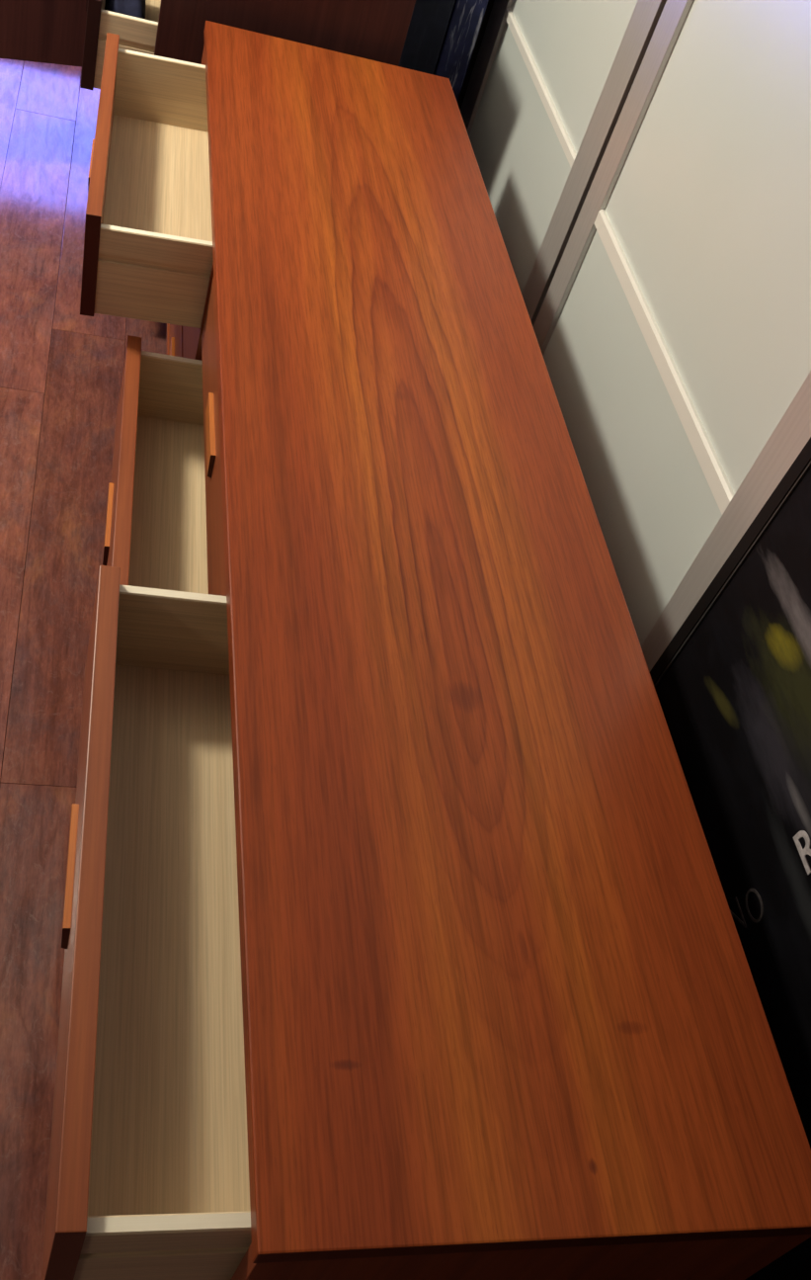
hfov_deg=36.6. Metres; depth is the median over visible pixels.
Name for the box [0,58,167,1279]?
floor
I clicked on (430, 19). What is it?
canvas
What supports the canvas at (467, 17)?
on the floor
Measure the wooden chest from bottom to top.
0.882 m
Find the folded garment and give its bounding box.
[104,0,145,19]
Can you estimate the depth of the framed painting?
1.30 m
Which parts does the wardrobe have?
panel, pane, divider rail, pane, pane, divider rail, pane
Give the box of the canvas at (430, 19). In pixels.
[398,0,455,74]
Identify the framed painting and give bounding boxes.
[650,436,810,1279]
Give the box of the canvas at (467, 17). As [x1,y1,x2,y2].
[433,0,489,101]
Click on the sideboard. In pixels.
(400, 940)
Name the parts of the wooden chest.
door, drawer, drawer, drawer, panel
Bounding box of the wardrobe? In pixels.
[457,0,810,672]
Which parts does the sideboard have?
handle, drawer, handle, drawer, handle, drawer, drawer, drawer, drawer, drawer, panel, drawer, drawer, drawer, handle, drawer, drawer, drawer, panel, handle, drawer, panel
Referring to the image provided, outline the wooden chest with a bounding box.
[0,0,416,89]
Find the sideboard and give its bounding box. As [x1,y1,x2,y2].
[40,20,810,1279]
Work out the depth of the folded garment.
2.31 m
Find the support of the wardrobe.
on the floor

